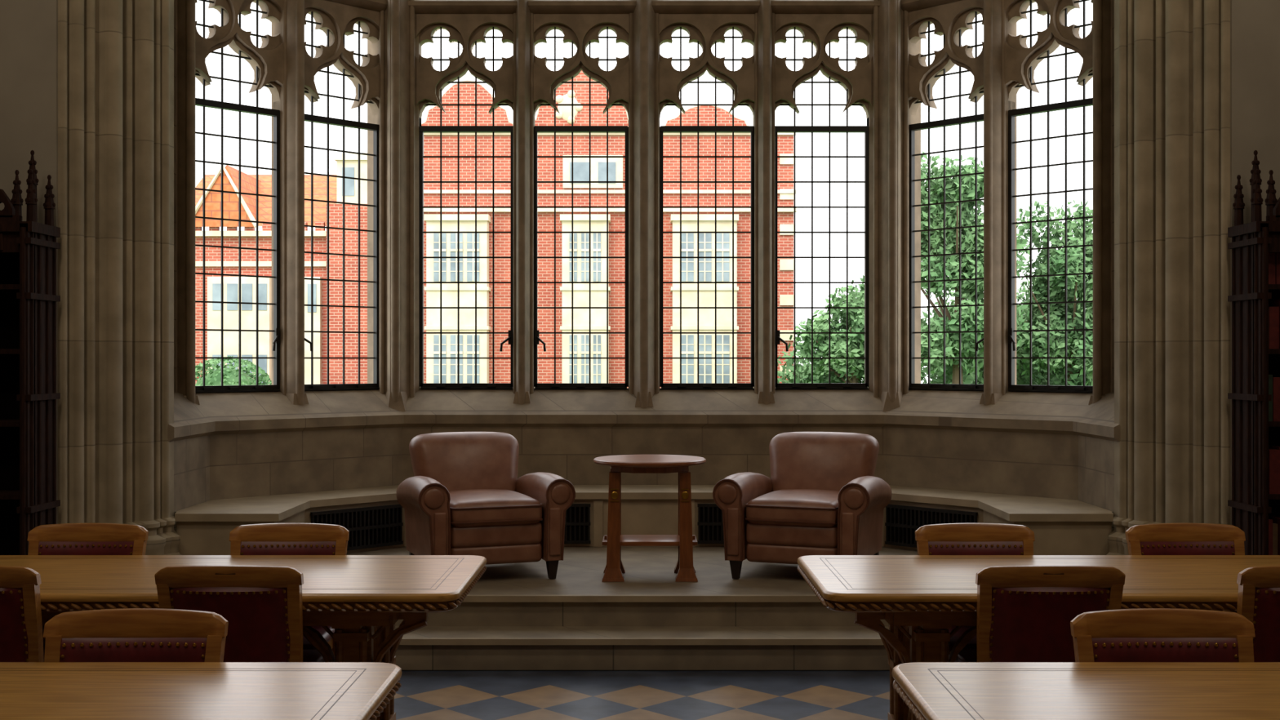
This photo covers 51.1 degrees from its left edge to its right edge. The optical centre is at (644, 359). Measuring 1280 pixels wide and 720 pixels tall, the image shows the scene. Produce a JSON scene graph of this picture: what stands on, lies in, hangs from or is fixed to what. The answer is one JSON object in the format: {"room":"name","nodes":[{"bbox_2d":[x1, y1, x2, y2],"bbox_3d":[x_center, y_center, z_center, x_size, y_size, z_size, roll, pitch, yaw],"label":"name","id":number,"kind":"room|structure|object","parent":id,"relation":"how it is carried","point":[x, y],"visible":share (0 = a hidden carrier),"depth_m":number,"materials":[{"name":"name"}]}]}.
{"room":"library","nodes":[
{"label":"library","id":0,"kind":"room"},
{"bbox_2d":[0,0,1279,524],"bbox_3d":[0.000,-1.750,7.000,14.000,6.600,0.200,0,0,0],"label":"wall","id":1,"kind":"structure","parent":0,"point":[28,28],"depth_m":6.90,"materials":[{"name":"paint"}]},
{"bbox_2d":[57,0,182,555],"bbox_3d":[-2.810,-1.750,7.202,0.499,6.600,0.716,0,0,0],"label":"stone pier","id":2,"kind":"object","parent":1,"relation":"attached to","point":[116,57],"depth_m":7.15,"materials":[{"name":"beige stone"}]},
{"bbox_2d":[1106,0,1230,555],"bbox_3d":[2.810,-1.750,7.202,0.499,6.600,0.716,0,0,0],"label":"stone pier","id":3,"kind":"object","parent":1,"relation":"attached to","point":[1172,57],"depth_m":7.15,"materials":[{"name":"beige stone"}]},
{"bbox_2d":[394,671,889,719],"bbox_3d":[0.000,1.600,0.950,14.000,0.100,11.900,0,0,0],"label":"floor","id":4,"kind":"structure","parent":0,"point":[422,695],"depth_m":6.21,"materials":[{"name":"tile"}]},
{"bbox_2d":[0,565,44,662],"bbox_3d":[-2.241,1.113,4.665,0.484,0.875,0.568,0,0,1],"label":"chair","id":5,"kind":"object","parent":4,"relation":"on","point":[21,636],"visible":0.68,"depth_m":4.43,"materials":[{"name":"brown wood"}]},
{"bbox_2d":[0,150,60,555],"bbox_3d":[-4.019,0.248,6.710,2.042,2.604,0.339,0,0,0],"label":"bookcase","id":6,"kind":"object","parent":4,"relation":"on","point":[28,298],"visible":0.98,"depth_m":6.72,"materials":[{"name":"brown wood"}]},
{"bbox_2d":[27,522,148,649],"bbox_3d":[-2.290,1.113,5.285,0.484,0.875,0.568,0,0,0],"label":"chair","id":7,"kind":"object","parent":4,"relation":"on","point":[63,539],"visible":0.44,"depth_m":5.51,"materials":[{"name":"brown wood"}]},
{"bbox_2d":[43,608,228,662],"bbox_3d":[-1.365,1.113,3.375,0.484,0.875,0.568,0,0,0],"label":"chair","id":8,"kind":"object","parent":4,"relation":"on","point":[126,634],"visible":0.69,"depth_m":3.60,"materials":[{"name":"brown wood"}]},
{"bbox_2d":[0,662,401,719],"bbox_3d":[-1.985,1.170,3.055,2.725,0.760,0.915,0,0,0],"label":"table","id":9,"kind":"object","parent":4,"relation":"on","point":[29,691],"visible":1,"depth_m":3.21,"materials":[{"name":"brown wood"}]},
{"bbox_2d":[154,565,324,662],"bbox_3d":[-1.372,1.113,4.665,0.484,0.875,0.568,0,0,0],"label":"chair","id":10,"kind":"object","parent":4,"relation":"on","point":[261,606],"visible":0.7,"depth_m":4.41,"materials":[{"name":"red leather"}]},
{"bbox_2d":[0,555,486,719],"bbox_3d":[-1.992,1.170,4.975,2.725,0.760,0.915,0,0,0],"label":"table","id":11,"kind":"object","parent":4,"relation":"on","point":[362,597],"visible":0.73,"depth_m":4.75,"materials":[{"name":"brown wood"}]},
{"bbox_2d":[229,522,349,655],"bbox_3d":[-1.458,1.113,5.285,0.484,0.875,0.568,0,0,-1],"label":"chair","id":12,"kind":"object","parent":4,"relation":"on","point":[264,539],"visible":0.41,"depth_m":5.51,"materials":[{"name":"brown wood"}]},
{"bbox_2d":[346,546,917,671],"bbox_3d":[0.000,1.387,7.918,5.240,0.327,2.545,0,0,0],"label":"stone dais steps","id":13,"kind":"object","parent":4,"relation":"on","point":[515,617],"visible":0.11,"depth_m":6.94,"materials":[{"name":"beige stone"}]},
{"bbox_2d":[396,431,575,578],"bbox_3d":[-0.956,0.828,7.747,0.884,0.786,0.912,0,0,-21],"label":"leather armchair","id":14,"kind":"object","parent":13,"relation":"on","point":[465,495],"visible":0.95,"depth_m":7.45,"materials":[{"name":"brown leather"}]},
{"bbox_2d":[174,484,1113,555],"bbox_3d":[0.000,1.040,8.363,5.310,0.365,1.665,0,0,0],"label":"stone bench","id":15,"kind":"object","parent":13,"relation":"on","point":[1060,526],"visible":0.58,"depth_m":8.21,"materials":[{"name":"beige stone"}]},
{"bbox_2d":[310,504,403,551],"label":"radiator grille","id":16,"kind":"object","parent":15,"relation":"attached to","point":[373,526],"depth_m":8.55,"materials":[{"name":"metal"}]},
{"bbox_2d":[564,503,590,543],"label":"radiator grille","id":17,"kind":"object","parent":15,"relation":"attached to","point":[577,524],"depth_m":8.74,"materials":[{"name":"metal"}]},
{"bbox_2d":[697,503,724,543],"label":"radiator grille","id":18,"kind":"object","parent":15,"relation":"attached to","point":[710,524],"depth_m":8.74,"materials":[{"name":"metal"}]},
{"bbox_2d":[884,504,977,547],"label":"radiator grille","id":19,"kind":"object","parent":15,"relation":"attached to","point":[901,523],"depth_m":8.59,"materials":[{"name":"metal"}]},
{"bbox_2d":[593,454,706,582],"bbox_3d":[0.032,0.889,7.580,0.640,0.668,0.640,0,0,0],"label":"round side table","id":20,"kind":"object","parent":13,"relation":"on","point":[614,569],"visible":1,"depth_m":7.41,"materials":[{"name":"brown wood"}]},
{"bbox_2d":[712,431,891,578],"bbox_3d":[0.956,0.828,7.747,0.884,0.786,0.912,0,0,21],"label":"leather armchair","id":21,"kind":"object","parent":13,"relation":"on","point":[822,495],"visible":0.95,"depth_m":7.45,"materials":[{"name":"brown leather"}]},
{"bbox_2d":[915,522,1035,656],"bbox_3d":[1.360,1.113,5.285,0.484,0.875,0.568,0,0,0],"label":"chair","id":22,"kind":"object","parent":4,"relation":"on","point":[945,539],"visible":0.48,"depth_m":5.51,"materials":[{"name":"brown wood"}]},
{"bbox_2d":[797,555,1279,719],"bbox_3d":[1.975,1.170,4.975,2.725,0.760,0.915,0,0,0],"label":"table","id":23,"kind":"object","parent":4,"relation":"on","point":[920,597],"visible":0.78,"depth_m":4.77,"materials":[{"name":"brown wood"}]},
{"bbox_2d":[955,565,1125,662],"bbox_3d":[1.349,1.113,4.665,0.484,0.875,0.568,0,0,1],"label":"chair","id":24,"kind":"object","parent":4,"relation":"on","point":[1025,613],"visible":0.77,"depth_m":4.41,"materials":[{"name":"red leather"}]},
{"bbox_2d":[892,662,1279,719],"bbox_3d":[2.000,1.170,3.055,2.725,0.760,0.915,0,0,0],"label":"table","id":25,"kind":"object","parent":4,"relation":"on","point":[931,691],"visible":1,"depth_m":3.21,"materials":[{"name":"brown wood"}]},
{"bbox_2d":[1070,608,1255,662],"bbox_3d":[1.395,1.113,3.375,0.484,0.875,0.568,0,0,0],"label":"chair","id":26,"kind":"object","parent":4,"relation":"on","point":[1141,634],"visible":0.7,"depth_m":3.60,"materials":[{"name":"brown wood"}]},
{"bbox_2d":[1125,522,1245,555],"bbox_3d":[2.234,1.113,5.285,0.484,0.875,0.568,0,0,-1],"label":"chair","id":27,"kind":"object","parent":4,"relation":"on","point":[1156,539],"visible":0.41,"depth_m":5.51,"materials":[{"name":"brown wood"}]},
{"bbox_2d":[1227,150,1279,555],"bbox_3d":[4.019,0.248,6.710,2.042,2.604,0.339,0,0,0],"label":"bookcase","id":28,"kind":"object","parent":4,"relation":"on","point":[1255,246],"visible":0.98,"depth_m":6.66,"materials":[{"name":"brown wood"}]},
{"bbox_2d":[1236,565,1279,662],"bbox_3d":[2.215,1.113,4.665,0.484,0.875,0.568,0,0,0],"label":"chair","id":29,"kind":"object","parent":4,"relation":"on","point":[1259,587],"visible":0.48,"depth_m":4.43,"materials":[{"name":"brown wood"}]},
{"bbox_2d":[167,0,1120,532],"bbox_3d":[0.000,-1.590,8.482,5.920,5.620,2.035,0,0,0],"label":"wall","id":30,"kind":"structure","parent":0,"point":[229,445],"depth_m":8.96,"materials":[{"name":"stone"}]},
{"bbox_2d":[195,0,279,392],"bbox_3d":[-2.637,-1.982,8.624,0.121,4.375,0.780,0,0,45],"label":"window","id":31,"kind":"structure","parent":30,"relation":"in","point":[222,105],"depth_m":8.70,"materials":[{"name":"glass"}]},
{"bbox_2d":[304,11,379,390],"bbox_3d":[-2.086,-1.982,9.176,0.121,4.375,0.780,0,0,45],"label":"window","id":32,"kind":"structure","parent":30,"relation":"in","point":[311,117],"depth_m":9.25,"materials":[{"name":"glass"}]},
{"bbox_2d":[419,26,513,389],"bbox_3d":[-1.255,-1.982,9.451,0.780,4.375,0.121,0,0,0],"label":"window","id":33,"kind":"structure","parent":30,"relation":"in","point":[440,129],"depth_m":9.49,"materials":[{"name":"glass"}]},
{"bbox_2d":[533,26,628,389],"bbox_3d":[-0.446,-1.982,9.451,0.780,4.375,0.121,0,0,0],"label":"window","id":34,"kind":"structure","parent":30,"relation":"in","point":[554,129],"depth_m":9.49,"materials":[{"name":"glass"}]},
{"bbox_2d":[176,0,1111,412],"bbox_3d":[0.000,-1.905,8.895,6.057,4.590,1.370,0,0,0],"label":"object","id":35,"kind":"structure","parent":30,"relation":"attached to","point":[394,76],"depth_m":9.29,"materials":[{"name":"stone"}]},
{"bbox_2d":[593,499,694,546],"bbox_3d":[0.000,1.069,8.762,0.660,0.308,0.015,0,0,0],"label":"trim","id":36,"kind":"structure","parent":30,"relation":"attached to","point":[597,504],"depth_m":8.76,"materials":[{"name":"stone"}]},
{"bbox_2d":[659,26,754,389],"bbox_3d":[0.446,-1.982,9.481,0.780,4.375,0.062,0,0,0],"label":"window","id":37,"kind":"structure","parent":30,"relation":"in","point":[680,129],"depth_m":9.49,"materials":[{"name":"glass"}]},
{"bbox_2d":[774,26,868,389],"bbox_3d":[1.255,-1.982,9.451,0.780,4.375,0.121,0,0,0],"label":"window","id":38,"kind":"structure","parent":30,"relation":"in","point":[794,129],"depth_m":9.49,"materials":[{"name":"glass"}]},
{"bbox_2d":[908,11,983,390],"bbox_3d":[2.086,-1.982,9.176,0.780,4.375,0.121,0,0,45],"label":"window","id":39,"kind":"structure","parent":30,"relation":"in","point":[976,117],"depth_m":9.25,"materials":[{"name":"metal"}]},
{"bbox_2d":[1008,0,1093,392],"bbox_3d":[2.637,-1.982,8.624,0.780,4.375,0.121,0,0,45],"label":"window","id":40,"kind":"structure","parent":30,"relation":"in","point":[1065,105],"depth_m":8.70,"materials":[{"name":"glass"}]},
{"label":"outside","id":41,"kind":"structure","parent":0,"visible":0},
{"bbox_3d":[0.000,2.650,60.500,120.000,0.200,99.000,0,0,0],"label":"lawn","id":42,"kind":"structure","parent":41,"visible":0},
{"bbox_2d":[195,355,271,386],"bbox_3d":[-10.593,1.179,34.009,2.745,2.607,1.960,0,0,0],"label":"shrub","id":43,"kind":"object","parent":42,"relation":"on","point":[213,378],"visible":0.25,"depth_m":33.64,"materials":[{"name":"green plant"}]},
{"bbox_2d":[195,70,796,388],"bbox_3d":[-4.640,-2.850,40.700,17.920,10.800,6.600,0,0,0],"label":"brick building","id":44,"kind":"structure","parent":42,"relation":"on","point":[617,115],"depth_m":37.88,"materials":[{"name":"red brick"}]},
{"bbox_2d":[777,342,833,382],"bbox_3d":[4.596,1.040,33.866,2.902,3.009,2.739,0,0,0],"label":"tree","id":45,"kind":"object","parent":42,"relation":"on","point":[803,372],"visible":0.09,"depth_m":33.88,"materials":[{"name":"green plant"}]},
{"bbox_2d":[789,280,864,382],"bbox_3d":[4.864,0.321,31.957,2.670,4.444,3.143,0,0,0],"label":"tree","id":46,"kind":"object","parent":42,"relation":"on","point":[820,324],"visible":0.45,"depth_m":31.59,"materials":[{"name":"green plant"}]},
{"bbox_2d":[849,275,864,319],"bbox_3d":[6.094,0.078,35.044,1.873,4.929,1.887,0,0,0],"label":"tree","id":47,"kind":"object","parent":42,"relation":"on","point":[862,289],"visible":0.02,"depth_m":35.18,"materials":[{"name":"green plant"}]},
{"bbox_2d":[920,151,1029,384],"bbox_3d":[6.991,-1.044,30.000,3.129,7.171,3.422,0,0,0],"label":"tree","id":48,"kind":"object","parent":42,"relation":"on","point":[967,182],"visible":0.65,"depth_m":29.24,"materials":[{"name":"green plant"}]},
{"bbox_2d":[920,289,1044,385],"bbox_3d":[8.734,0.317,33.523,3.682,4.452,4.077,0,0,0],"label":"tree","id":49,"kind":"object","parent":42,"relation":"on","point":[1021,380],"visible":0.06,"depth_m":32.74,"materials":[{"name":"green plant"}]},
{"bbox_2d":[1016,279,1087,385],"bbox_3d":[10.688,0.092,35.950,4.201,4.902,4.693,0,0,9],"label":"tree","id":50,"kind":"object","parent":42,"relation":"on","point":[1060,380],"visible":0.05,"depth_m":35.29,"materials":[{"name":"green plant"}]},
{"bbox_2d":[1016,199,1093,386],"bbox_3d":[10.063,-0.618,30.994,3.229,6.321,3.819,0,0,-34],"label":"tree","id":51,"kind":"object","parent":42,"relation":"on","point":[1074,255],"visible":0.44,"depth_m":30.64,"materials":[{"name":"green plant"}]}
]}

